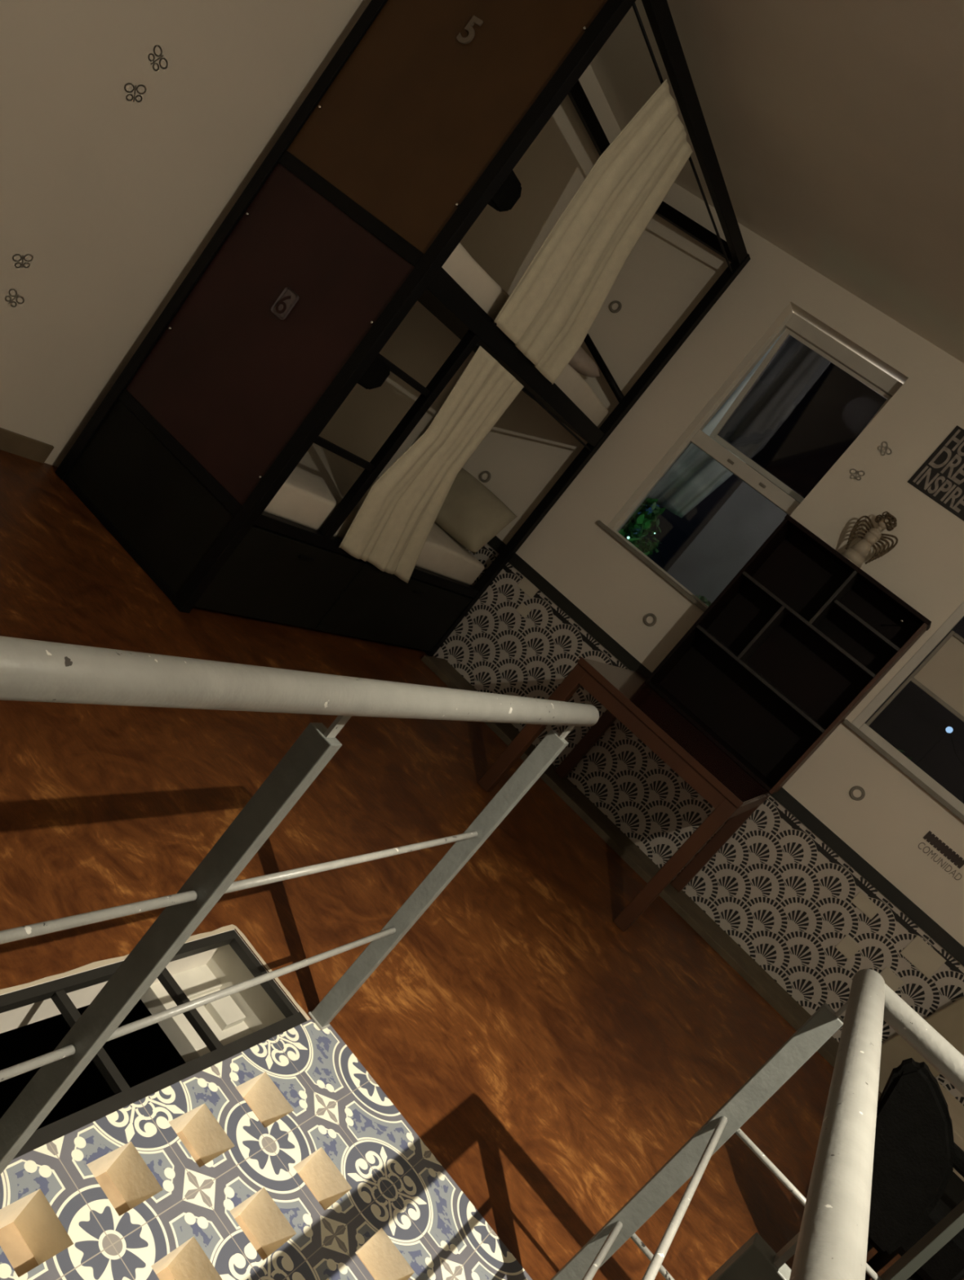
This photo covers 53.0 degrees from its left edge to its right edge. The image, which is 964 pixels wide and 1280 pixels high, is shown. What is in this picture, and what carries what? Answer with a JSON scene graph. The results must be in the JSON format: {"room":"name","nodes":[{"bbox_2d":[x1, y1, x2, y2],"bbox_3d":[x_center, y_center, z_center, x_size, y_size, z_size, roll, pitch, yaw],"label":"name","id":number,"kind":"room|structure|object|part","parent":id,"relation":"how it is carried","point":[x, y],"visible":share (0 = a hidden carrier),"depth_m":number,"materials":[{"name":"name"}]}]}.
{"room":"dormitory","nodes":[
{"label":"dormitory","id":0,"kind":"room"},
{"bbox_2d":[0,999,186,1129],"bbox_3d":[-0.973,2.675,0.693,4.900,2.620,4.300,43,12,21],"label":"wall","id":1,"kind":"structure","parent":0,"point":[142,1055],"depth_m":3.28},
{"bbox_2d":[0,928,234,1033],"bbox_3d":[-0.982,0.659,1.534,0.006,0.129,1.745,43,12,21],"label":"trim","id":2,"kind":"structure","parent":1,"relation":"attached to","point":[26,1015],"depth_m":1.92,"materials":[{"name":"paint"}]},
{"bbox_2d":[140,929,299,1062],"bbox_3d":[-0.586,0.840,2.198,0.287,0.167,0.195,43,12,21],"label":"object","id":3,"kind":"structure","parent":1,"relation":"attached to","point":[231,1018],"depth_m":2.25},
{"bbox_2d":[0,0,621,477],"bbox_3d":[-2.356,-2.169,0.705,0.120,3.055,11.640,43,12,21],"label":"wall","id":4,"kind":"structure","parent":0,"point":[113,200],"depth_m":3.58,"materials":[{"name":"paint"}]},
{"bbox_2d":[4,288,24,306],"bbox_3d":[-1.678,-1.225,3.472,0.001,0.060,0.071,43,12,21],"label":"decal","id":5,"kind":"object","parent":4,"relation":"attached to","point":[11,289],"visible":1,"depth_m":3.47},
{"bbox_2d":[12,254,32,268],"bbox_3d":[-1.616,-1.334,3.395,0.001,0.065,0.071,43,12,21],"label":"decal","id":6,"kind":"object","parent":4,"relation":"attached to","point":[15,255],"visible":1,"depth_m":3.40},
{"bbox_2d":[0,427,53,463],"bbox_3d":[-3.617,-1.202,-0.118,0.022,0.095,9.080,43,12,21],"label":"baseboard","id":7,"kind":"structure","parent":4,"relation":"attached to","point":[12,442],"depth_m":3.90,"materials":[{"name":"brown wood"}]},
{"bbox_2d":[124,83,146,102],"bbox_3d":[-1.181,-1.861,3.280,0.001,0.074,0.080,43,12,21],"label":"decal","id":8,"kind":"object","parent":4,"relation":"attached to","point":[134,87],"visible":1,"depth_m":3.28},
{"bbox_2d":[148,45,168,71],"bbox_3d":[-1.093,-1.961,3.267,0.001,0.071,0.080,43,12,21],"label":"decal","id":9,"kind":"object","parent":4,"relation":"attached to","point":[155,46],"visible":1,"depth_m":3.26},
{"bbox_2d":[0,449,963,1279],"bbox_3d":[-1.072,1.022,-0.231,6.380,0.130,11.320,43,12,21],"label":"floor","id":10,"kind":"structure","parent":0,"point":[552,1057],"depth_m":2.59,"materials":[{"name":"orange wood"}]},
{"bbox_2d":[0,929,306,1159],"bbox_3d":[-0.849,0.708,1.471,0.282,0.021,1.745,43,12,21],"label":"window","id":11,"kind":"structure","parent":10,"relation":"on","point":[57,990],"depth_m":1.86,"materials":[{"name":"metal"}]},
{"bbox_2d":[0,924,310,1020],"bbox_3d":[-0.844,0.695,1.477,0.296,0.001,1.756,43,12,21],"label":"trim","id":12,"kind":"structure","parent":10,"relation":"on","point":[99,963],"depth_m":1.98,"materials":[{"name":"beige wood"}]},
{"bbox_2d":[0,635,599,1174],"bbox_3d":[-0.608,0.383,0.908,0.070,0.986,2.747,43,12,21],"label":"stair railing","id":13,"kind":"object","parent":10,"relation":"on","point":[31,670],"visible":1,"depth_m":1.27,"materials":[{"name":"white metal"}]},
{"bbox_3d":[-0.740,0.523,0.932,0.013,0.013,0.877,43,12,21],"label":"rod","id":14,"kind":"part","parent":13,"relation":"part of","materials":[{"name":"grey paint"}]},
{"bbox_3d":[-0.556,0.296,0.876,0.013,0.013,0.877,43,12,21],"label":"rod","id":15,"kind":"part","parent":13,"relation":"part of","materials":[{"name":"grey paint"}]},
{"bbox_3d":[-0.472,0.457,1.319,0.043,0.885,0.028,43,12,21],"label":"post","id":16,"kind":"part","parent":13,"relation":"part of","materials":[{"name":"grey metal"}]},
{"bbox_3d":[-0.377,0.610,1.765,0.013,0.013,0.892,43,12,21],"label":"rod","id":17,"kind":"part","parent":13,"relation":"part of","materials":[{"name":"grey paint"}]},
{"bbox_3d":[-0.315,0.030,0.802,0.047,0.047,2.718,43,12,21],"label":"handrail","id":18,"kind":"part","parent":13,"relation":"part of","materials":[{"name":"white metal"}]},
{"bbox_3d":[-0.193,0.382,1.709,0.013,0.013,0.892,43,12,21],"label":"rod","id":19,"kind":"part","parent":13,"relation":"part of","materials":[{"name":"grey paint"}]},
{"bbox_3d":[-0.106,0.544,2.158,0.043,0.885,0.028,43,12,21],"label":"post","id":20,"kind":"part","parent":13,"relation":"part of","materials":[{"name":"grey metal"}]},
{"bbox_2d":[54,0,751,656],"bbox_3d":[-0.174,-1.363,4.587,0.929,2.790,2.175,43,12,21],"label":"bunk bed","id":21,"kind":"object","parent":10,"relation":"on","point":[353,218],"visible":0.91,"depth_m":3.68,"materials":[{"name":"black wood"}]},
{"bbox_3d":[-1.449,-0.412,3.883,0.815,0.030,0.044,43,12,21],"label":"rail","id":22,"kind":"part","parent":21,"relation":"part of","materials":[{"name":"black wood"}]},
{"bbox_3d":[-1.321,-0.573,3.839,0.815,0.390,0.020,43,12,21],"label":"panel","id":23,"kind":"part","parent":21,"relation":"part of","materials":[{"name":"black wood"}]},
{"bbox_3d":[-1.183,-0.740,3.801,0.815,0.050,0.044,43,12,21],"label":"rail","id":24,"kind":"part","parent":21,"relation":"part of","materials":[{"name":"black metal"}]},
{"bbox_3d":[-0.891,-1.743,3.778,0.055,2.790,0.055,43,12,21],"label":"post","id":25,"kind":"part","parent":21,"relation":"part of","materials":[{"name":"black wood"}]},
{"bbox_3d":[-0.837,-1.169,3.691,0.815,1.075,0.020,43,12,21],"label":"panel","id":26,"kind":"part","parent":21,"relation":"part of","materials":[{"name":"brown wood"}]},
{"bbox_3d":[-0.996,-0.397,4.179,0.494,0.395,0.841,43,12,21],"label":"drawer","id":27,"kind":"part","parent":21,"relation":"part of","materials":[{"name":"black wood"}]},
{"bbox_3d":[-0.742,-1.268,3.646,0.075,0.110,0.017,43,12,21],"label":"number plate","id":28,"kind":"part","parent":21,"relation":"part of","materials":[{"name":"silver metal"}]},
{"bbox_3d":[-0.740,-0.343,4.061,0.012,0.015,0.100,43,12,21],"label":"handle","id":29,"kind":"part","parent":21,"relation":"part of","materials":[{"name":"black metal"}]},
{"bbox_3d":[-0.486,-1.600,3.587,0.815,0.055,0.044,43,12,21],"label":"rail","id":30,"kind":"part","parent":21,"relation":"part of","materials":[{"name":"black wood"}]},
{"bbox_3d":[-0.458,-0.372,4.608,0.047,0.050,2.065,43,12,21],"label":"rail","id":31,"kind":"part","parent":21,"relation":"part of","materials":[{"name":"black wood"}]},
{"bbox_2d":[357,355,390,389],"bbox_3d":[-0.445,-1.034,3.622,0.150,0.170,0.151,43,12,21],"label":"shelf","id":32,"kind":"object","parent":21,"relation":"attached to","point":[378,371],"visible":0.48,"depth_m":3.59,"materials":[{"name":"black wood"}]},
{"bbox_2d":[264,443,484,585],"bbox_3d":[-0.693,-0.719,4.753,0.807,0.159,2.047,43,12,21],"label":"mattress","id":33,"kind":"object","parent":21,"relation":"on","point":[321,480],"visible":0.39,"depth_m":4.45,"materials":[{"name":"white fabric"}]},
{"bbox_2d":[435,467,516,554],"bbox_3d":[-0.118,-0.774,5.536,0.580,0.335,0.236,43,12,21],"label":"pillow","id":34,"kind":"object","parent":33,"relation":"on","point":[470,513],"visible":0.74,"depth_m":5.43,"materials":[{"name":"fabric"}]},
{"bbox_3d":[-0.585,-0.299,5.123,0.494,0.395,1.204,43,12,21],"label":"drawer","id":35,"kind":"part","parent":21,"relation":"part of","materials":[{"name":"black wood"}]},
{"bbox_3d":[-0.347,-0.836,3.986,0.043,1.030,0.050,43,12,21],"label":"ladder post","id":36,"kind":"part","parent":21,"relation":"part of","materials":[{"name":"black metal"}]},
{"bbox_3d":[-0.301,-1.187,3.463,0.055,2.790,0.055,43,12,21],"label":"post","id":37,"kind":"part","parent":21,"relation":"part of","materials":[{"name":"black metal"}]},
{"bbox_3d":[-0.328,-0.245,5.005,0.012,0.015,0.100,43,12,21],"label":"handle","id":38,"kind":"part","parent":21,"relation":"part of","materials":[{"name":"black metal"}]},
{"bbox_2d":[338,346,524,583],"bbox_3d":[-0.193,-0.739,4.337,0.050,1.080,0.737,43,12,21],"label":"curtain","id":39,"kind":"object","parent":21,"relation":"hanging from","point":[391,528],"visible":1,"depth_m":4.23,"materials":[{"name":"fabric"}]},
{"bbox_3d":[-0.370,-1.770,4.715,0.041,0.090,2.065,43,12,21],"label":"rail","id":40,"kind":"part","parent":21,"relation":"part of","materials":[{"name":"black metal"}]},
{"bbox_3d":[-0.125,-2.049,3.472,0.815,1.120,0.020,43,12,21],"label":"panel","id":41,"kind":"part","parent":21,"relation":"part of","materials":[{"name":"brown wood"}]},
{"bbox_2d":[488,170,521,212],"bbox_3d":[0.043,-1.637,3.472,0.150,0.170,0.151,43,12,21],"label":"shelf","id":42,"kind":"object","parent":21,"relation":"attached to","point":[508,193],"visible":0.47,"depth_m":3.44,"materials":[{"name":"black"}]},
{"bbox_3d":[0.222,-1.212,4.399,0.047,0.090,2.065,43,12,21],"label":"rail","id":43,"kind":"part","parent":21,"relation":"part of","materials":[{"name":"black metal"}]},
{"bbox_2d":[441,242,608,426],"bbox_3d":[-0.018,-1.553,4.546,0.807,0.174,2.047,43,12,21],"label":"mattress","id":44,"kind":"object","parent":21,"relation":"on","point":[460,265],"visible":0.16,"depth_m":3.88,"materials":[{"name":"white fabric"}]},
{"bbox_2d":[568,346,599,377],"bbox_3d":[0.411,-1.611,5.270,0.500,0.150,0.338,43,12,21],"label":"pillow","id":45,"kind":"object","parent":44,"relation":"on","point":[581,362],"visible":0.26,"depth_m":5.14,"materials":[{"name":"white fabric"}]},
{"bbox_3d":[0.286,-1.125,4.628,0.012,0.012,1.580,43,12,21],"label":"curtain rod","id":46,"kind":"part","parent":21,"relation":"part of","materials":[{"name":"black metal"}]},
{"bbox_3d":[0.541,-0.985,5.398,0.055,2.790,0.055,43,12,21],"label":"post","id":47,"kind":"part","parent":21,"relation":"part of","materials":[{"name":"black metal"}]},
{"bbox_3d":[0.367,-2.680,4.489,0.041,0.065,2.065,43,12,21],"label":"rail","id":48,"kind":"part","parent":21,"relation":"part of","materials":[{"name":"black metal"}]},
{"bbox_2d":[493,79,693,384],"bbox_3d":[0.496,-1.646,4.034,0.044,1.080,0.820,43,12,22],"label":"curtain","id":49,"kind":"object","parent":21,"relation":"hanging from","point":[553,308],"visible":1,"depth_m":3.96,"materials":[{"name":"fabric"}]},
{"bbox_3d":[0.915,-2.045,4.184,0.012,0.012,2.065,43,12,21],"label":"curtain rod","id":50,"kind":"part","parent":21,"relation":"part of","materials":[{"name":"black metal"}]},
{"bbox_3d":[1.085,-2.299,5.297,0.815,0.065,0.044,43,12,21],"label":"rail","id":51,"kind":"part","parent":21,"relation":"part of","materials":[{"name":"black wood"}]},
{"bbox_3d":[0.959,-2.121,4.173,0.047,0.065,2.065,43,12,21],"label":"rail","id":52,"kind":"part","parent":21,"relation":"part of","materials":[{"name":"black wood"}]},
{"bbox_2d":[477,657,771,932],"bbox_3d":[0.724,0.699,4.605,0.910,0.746,1.066,43,12,21],"label":"wooden table","id":53,"kind":"object","parent":10,"relation":"on","point":[735,795],"visible":0.97,"depth_m":4.21,"materials":[{"name":"brown wood"}]},
{"bbox_3d":[0.231,0.394,4.309,0.062,0.715,0.060,43,12,21],"label":"leg","id":54,"kind":"part","parent":53,"relation":"part of","materials":[{"name":"brown wood"}]},
{"bbox_3d":[0.635,0.475,5.208,0.062,0.680,0.060,43,12,21],"label":"leg","id":55,"kind":"part","parent":53,"relation":"part of","materials":[{"name":"brown wood"}]},
{"bbox_3d":[0.801,0.932,4.005,0.062,0.715,0.060,43,12,21],"label":"leg","id":56,"kind":"part","parent":53,"relation":"part of","materials":[{"name":"brown wood"}]},
{"bbox_3d":[1.205,1.013,4.903,0.062,0.680,0.060,43,12,21],"label":"leg","id":57,"kind":"part","parent":53,"relation":"part of","materials":[{"name":"brown wood"}]},
{"bbox_2d":[644,514,931,794],"bbox_3d":[1.496,0.075,4.807,0.837,1.086,0.246,43,12,21],"label":"bookshelf","id":58,"kind":"object","parent":53,"relation":"on","point":[802,634],"visible":1,"depth_m":4.88,"materials":[{"name":"brown wood"}]},
{"bbox_3d":[1.167,0.482,4.910,0.793,0.018,0.242,43,12,21],"label":"panel","id":59,"kind":"part","parent":58,"relation":"part of","materials":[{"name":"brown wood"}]},
{"bbox_3d":[1.221,-0.183,4.956,0.018,1.082,0.242,43,12,21],"label":"panel","id":60,"kind":"part","parent":58,"relation":"part of","materials":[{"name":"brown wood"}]},
{"bbox_3d":[1.771,0.336,4.662,0.018,1.082,0.242,43,12,21],"label":"panel","id":61,"kind":"part","parent":58,"relation":"part of","materials":[{"name":"brown wood"}]},
{"bbox_3d":[1.825,-0.331,4.706,0.837,0.022,0.246,43,12,21],"label":"panel","id":62,"kind":"part","parent":58,"relation":"part of","materials":[{"name":"brown wood"}]},
{"bbox_2d":[840,511,897,568],"bbox_3d":[1.888,-0.492,4.697,0.219,0.304,0.116,43,12,21],"label":"figurine","id":63,"kind":"object","parent":58,"relation":"on","point":[856,553],"visible":0.99,"depth_m":4.68,"materials":[{"name":"ceramic"}]},
{"bbox_2d":[421,655,881,1102],"bbox_3d":[1.522,1.825,4.608,5.340,0.054,0.268,43,12,21],"label":"trim","id":64,"kind":"structure","parent":10,"relation":"on","point":[780,1000],"depth_m":4.88,"materials":[{"name":"black wood"}]},
{"bbox_2d":[878,995,963,1093],"bbox_3d":[2.011,1.827,4.396,0.299,0.624,0.030,43,12,21],"label":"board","id":65,"kind":"object","parent":64,"relation":"on","point":[948,1021],"visible":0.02,"depth_m":4.37,"materials":[{"name":"beige wood"}]},
{"bbox_2d":[550,968,963,1279],"bbox_3d":[0.354,1.296,0.352,1.477,0.992,2.672,43,12,21],"label":"stair railing","id":66,"kind":"object","parent":10,"relation":"on","point":[831,1242],"visible":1,"depth_m":1.45,"materials":[{"name":"white metal"}]},
{"bbox_3d":[0.087,1.068,1.436,0.013,0.013,0.871,43,12,21],"label":"rod","id":67,"kind":"part","parent":66,"relation":"part of","materials":[{"name":"grey paint"}]},
{"bbox_3d":[0.393,1.230,1.777,0.319,0.012,0.012,43,12,21],"label":"rod","id":68,"kind":"part","parent":66,"relation":"part of","materials":[{"name":"grey paint"}]},
{"bbox_3d":[0.272,0.840,1.379,0.013,0.013,0.871,43,12,21],"label":"rod","id":69,"kind":"part","parent":66,"relation":"part of","materials":[{"name":"grey paint"}]},
{"bbox_3d":[0.358,1.006,1.815,0.043,0.885,0.026,43,12,21],"label":"post","id":70,"kind":"part","parent":66,"relation":"part of","materials":[{"name":"grey metal"}]},
{"bbox_3d":[0.001,0.920,0.997,0.043,0.885,0.026,43,12,21],"label":"post","id":71,"kind":"part","parent":66,"relation":"part of","materials":[{"name":"grey metal"}]},
{"bbox_3d":[0.577,1.003,1.720,0.319,0.012,0.012,43,12,21],"label":"rod","id":72,"kind":"part","parent":66,"relation":"part of","materials":[{"name":"grey paint"}]},
{"bbox_3d":[0.161,0.486,0.509,0.055,0.055,2.649,43,12,21],"label":"handrail","id":73,"kind":"part","parent":66,"relation":"part of","materials":[{"name":"white metal"}]},
{"bbox_3d":[0.594,1.229,1.689,0.016,0.885,0.046,43,12,21],"label":"post","id":74,"kind":"part","parent":66,"relation":"part of","materials":[{"name":"metal"}]},
{"bbox_3d":[1.175,1.077,1.439,1.432,0.049,0.049,43,12,21],"label":"handrail","id":75,"kind":"part","parent":66,"relation":"part of","materials":[{"name":"white metal"}]},
{"bbox_2d":[865,1057,963,1279],"bbox_3d":[1.127,1.515,2.671,0.469,0.733,0.500,43,12,21],"label":"armchair","id":76,"kind":"object","parent":10,"relation":"on","point":[915,1184],"visible":0.82,"depth_m":2.45,"materials":[{"name":"black fabric"}]},
{"bbox_3d":[0.969,1.682,2.602,0.040,0.310,0.040,43,12,21],"label":"leg","id":77,"kind":"part","parent":76,"relation":"part of","materials":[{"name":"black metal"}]},
{"bbox_3d":[1.187,1.801,2.834,0.040,0.310,0.040,43,12,21],"label":"leg","id":78,"kind":"part","parent":76,"relation":"part of","materials":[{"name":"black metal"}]},
{"bbox_3d":[1.057,1.765,2.555,0.040,0.310,0.040,43,12,21],"label":"leg","id":79,"kind":"part","parent":76,"relation":"part of","materials":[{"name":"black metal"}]},
{"bbox_3d":[1.223,1.569,2.673,0.210,0.170,0.410,43,12,21],"label":"seat","id":80,"kind":"part","parent":76,"relation":"part of","materials":[{"name":"black fabric"}]},
{"bbox_3d":[1.286,1.393,2.464,0.260,0.045,0.045,43,12,21],"label":"armrest","id":81,"kind":"part","parent":76,"relation":"part of","materials":[{"name":"black fabric"}]},
{"bbox_2d":[937,1080,963,1181],"bbox_3d":[1.912,2.115,3.959,0.470,0.300,0.450,43,12,21],"label":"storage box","id":82,"kind":"object","parent":10,"relation":"on","point":[956,1108],"visible":0.02,"depth_m":3.94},
{"bbox_2d":[462,182,963,966],"bbox_3d":[2.381,0.135,4.668,6.380,2.217,0.200,43,12,21],"label":"wall","id":83,"kind":"structure","parent":0,"point":[668,272],"depth_m":5.17,"materials":[{"name":"paint"}]},
{"bbox_2d":[480,471,491,482],"bbox_3d":[0.018,-0.964,5.696,0.072,0.072,0.012,43,12,21],"label":"wall socket","id":84,"kind":"object","parent":83,"relation":"attached to","point":[485,476],"visible":1,"depth_m":5.69,"materials":[{"name":"grey plastic"}]},
{"bbox_2d":[516,602,531,617],"bbox_3d":[0.239,-0.169,5.517,0.070,0.060,0.007,43,12,21],"label":"cover plate","id":85,"kind":"object","parent":83,"relation":"attached to","point":[523,610],"visible":1,"depth_m":5.51,"materials":[{"name":"beige plastic"}]},
{"bbox_2d":[516,576,538,598],"bbox_3d":[0.265,-0.302,5.519,0.120,0.075,0.007,43,12,21],"label":"cover plate","id":86,"kind":"object","parent":83,"relation":"attached to","point":[526,586],"visible":1,"depth_m":5.52,"materials":[{"name":"white plastic"}]},
{"bbox_2d":[609,300,622,313],"bbox_3d":[0.754,-1.888,5.471,0.072,0.072,0.012,43,12,21],"label":"wall socket","id":87,"kind":"object","parent":83,"relation":"attached to","point":[615,306],"visible":1,"depth_m":5.47,"materials":[{"name":"grey plastic"}]},
{"bbox_2d":[643,613,656,626],"bbox_3d":[0.907,-0.110,5.219,0.072,0.072,0.012,43,12,21],"label":"wall socket","id":88,"kind":"object","parent":83,"relation":"attached to","point":[650,620],"visible":1,"depth_m":5.22,"materials":[{"name":"grey plastic"}]},
{"bbox_2d":[433,543,963,1105],"bbox_3d":[1.444,1.288,4.949,6.380,0.808,0.194,43,12,21],"label":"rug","id":89,"kind":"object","parent":83,"relation":"attached to","point":[784,896],"depth_m":4.93,"materials":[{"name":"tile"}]},
{"bbox_2d":[487,535,963,965],"bbox_3d":[1.687,0.944,4.798,6.380,0.066,0.062,43,12,21],"label":"trim","id":90,"kind":"structure","parent":83,"relation":"attached to","point":[873,876],"depth_m":4.79,"materials":[{"name":"black wood"}]},
{"bbox_2d":[596,311,902,612],"bbox_3d":[1.453,-0.951,5.237,0.823,1.520,0.344,43,12,21],"label":"window","id":91,"kind":"structure","parent":83,"relation":"in","point":[811,396],"depth_m":5.22,"materials":[{"name":"paint"}]},
{"bbox_3d":[0.951,-0.389,5.289,0.823,0.023,0.145,43,12,21],"label":"sill","id":92,"kind":"part","parent":91,"relation":"part of","materials":[{"name":"grey plastic"}]},
{"bbox_3d":[1.713,-1.198,5.235,0.701,0.678,0.188,43,12,21],"label":"sash","id":93,"kind":"part","parent":91,"relation":"part of","materials":[{"name":"paint"}]},
{"bbox_3d":[1.715,-1.202,5.233,0.641,0.623,0.148,43,12,21],"label":"pane","id":94,"kind":"part","parent":91,"relation":"part of","materials":[{"name":"clear glass"}]},
{"bbox_2d":[835,934,861,959],"bbox_3d":[1.772,1.487,4.676,0.085,0.085,0.007,43,12,21],"label":"cover plate","id":95,"kind":"object","parent":83,"relation":"attached to","point":[846,946],"visible":1,"depth_m":4.67,"materials":[{"name":"beige plastic"}]},
{"bbox_2d":[849,469,864,479],"bbox_3d":[1.887,-0.837,4.874,0.071,0.063,0.001,43,12,21],"label":"decal","id":96,"kind":"object","parent":83,"relation":"attached to","point":[851,469],"visible":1,"depth_m":4.87},
{"bbox_2d":[849,786,865,800],"bbox_3d":[1.835,0.750,4.725,0.072,0.072,0.012,43,12,21],"label":"wall socket","id":97,"kind":"object","parent":83,"relation":"attached to","point":[856,793],"visible":1,"depth_m":4.72,"materials":[{"name":"grey plastic"}]},
{"bbox_2d":[851,891,880,919],"bbox_3d":[1.852,1.280,4.663,0.120,0.070,0.007,43,12,21],"label":"cover plate","id":98,"kind":"object","parent":83,"relation":"attached to","point":[860,900],"visible":1,"depth_m":4.66,"materials":[{"name":"beige plastic"}]},
{"bbox_2d":[877,441,891,455],"bbox_3d":[2.015,-0.952,4.830,0.071,0.063,0.001,43,12,21],"label":"decal","id":99,"kind":"object","parent":83,"relation":"attached to","point":[882,442],"visible":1,"depth_m":4.83},
{"bbox_2d":[879,966,903,991],"bbox_3d":[1.934,1.620,4.592,0.100,0.090,0.007,43,12,21],"label":"cover plate","id":100,"kind":"object","parent":83,"relation":"attached to","point":[891,980],"visible":0.56,"depth_m":4.58,"materials":[{"name":"beige plastic"}]},
{"bbox_2d":[843,601,963,822],"bbox_3d":[2.438,0.404,4.517,1.071,0.913,0.080,43,12,21],"label":"window","id":101,"kind":"structure","parent":83,"relation":"in","point":[940,675],"depth_m":4.66,"materials":[{"name":"paint"}]},
{"bbox_3d":[2.163,0.743,4.601,1.071,0.024,0.080,43,12,21],"label":"sill","id":102,"kind":"part","parent":101,"relation":"part of","materials":[{"name":"grey plastic"}]},
{"bbox_3d":[2.382,0.487,4.558,0.911,0.637,0.025,43,12,21],"label":"sash","id":103,"kind":"part","parent":101,"relation":"part of","materials":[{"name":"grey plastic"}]},
{"bbox_2d":[914,635,963,716],"bbox_3d":[2.487,0.360,4.530,0.879,0.272,0.006,43,12,21],"label":"roller blind","id":104,"kind":"object","parent":101,"relation":"attached to","point":[940,675],"depth_m":4.66,"materials":[{"name":"beige fabric"}]},
{"bbox_2d":[900,934,946,978],"bbox_3d":[2.074,1.489,4.544,0.160,0.120,0.007,43,12,21],"label":"cover plate","id":105,"kind":"object","parent":83,"relation":"attached to","point":[917,952],"visible":1,"depth_m":4.54,"materials":[{"name":"beige plastic"}]},
{"bbox_2d":[906,425,963,520],"bbox_3d":[2.361,-0.769,4.659,0.451,0.347,0.005,43,12,21],"label":"poster","id":106,"kind":"object","parent":83,"relation":"attached to","point":[940,477],"visible":1,"depth_m":4.71,"materials":[{"name":"paper"}]},
{"bbox_2d":[918,831,963,879],"bbox_3d":[2.176,1.018,4.554,0.237,0.098,0.002,43,12,21],"label":"decal","id":107,"kind":"object","parent":83,"relation":"attached to","point":[933,840],"depth_m":4.55},
{"bbox_2d":[590,0,963,363],"bbox_3d":[0.829,-1.302,-0.773,6.620,0.120,11.640,43,12,21],"label":"ceiling","id":108,"kind":"structure","parent":0,"point":[836,127],"depth_m":3.76,"materials":[{"name":"paint"}]},
{"label":"outside","id":109,"kind":"structure","parent":0,"visible":0},
{"bbox_2d":[646,329,785,517],"bbox_3d":[1.538,-1.482,6.268,0.756,1.550,0.108,43,12,21],"label":"curtain","id":110,"kind":"object","parent":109,"point":[695,474],"visible":0.1,"depth_m":6.29,"materials":[{"name":"white fabric"}]},
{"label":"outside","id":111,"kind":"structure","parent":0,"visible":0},
{"bbox_3d":[2.051,1.512,7.890,9.000,0.100,5.680,43,12,21],"label":"ground","id":112,"kind":"structure","parent":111,"visible":0},
{"bbox_2d":[618,497,666,556],"bbox_3d":[0.588,-0.386,6.347,0.713,1.576,0.481,43,12,21],"label":"shrub","id":113,"kind":"object","parent":112,"relation":"on","point":[643,521],"visible":0.12,"depth_m":6.17,"materials":[{"name":"green plant"}]},
{"bbox_2d":[626,532,666,572],"bbox_3d":[0.723,-0.044,5.957,0.513,1.368,0.044,43,12,21],"label":"string lights","id":114,"kind":"object","parent":112,"relation":"on","point":[628,537],"visible":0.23,"depth_m":5.87,"materials":[{"name":"black metal"}]},
{"bbox_2d":[696,594,711,606],"bbox_3d":[1.126,0.238,6.439,0.611,1.254,0.424,43,12,21],"label":"shrub","id":115,"kind":"object","parent":112,"relation":"on","point":[702,598],"visible":0.02,"depth_m":6.35,"materials":[{"name":"green plant"}]},
{"bbox_2d":[666,481,786,604],"bbox_3d":[1.740,0.057,6.879,1.350,2.120,0.150,43,12,21],"label":"wall","id":116,"kind":"structure","parent":112,"relation":"on","point":[747,519],"depth_m":6.87,"materials":[{"name":"grey paint"}]},
{"bbox_2d":[636,463,963,804],"bbox_3d":[4.256,-0.028,7.298,5.950,5.200,0.300,43,12,21],"label":"house","id":117,"kind":"structure","parent":112,"relation":"on","point":[913,722],"depth_m":7.48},
{"bbox_2d":[885,737,912,759],"bbox_3d":[2.004,1.123,5.573,0.622,1.319,0.465,43,12,21],"label":"shrub","id":118,"kind":"object","parent":112,"relation":"on","point":[908,757],"visible":0.02,"depth_m":5.45,"materials":[{"name":"green plant"}]},
{"bbox_2d":[915,726,963,800],"bbox_3d":[2.135,1.165,5.216,0.380,1.548,0.070,43,12,21],"label":"string lights","id":119,"kind":"object","parent":112,"relation":"on","point":[948,729],"visible":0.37,"depth_m":5.13,"materials":[{"name":"black metal"}]},
{"bbox_3d":[2.484,0.477,5.136,0.034,0.036,0.036,43,12,21],"label":"bulb","id":120,"kind":"part","parent":119,"relation":"part of","materials":[{"name":"blue"}]}
]}

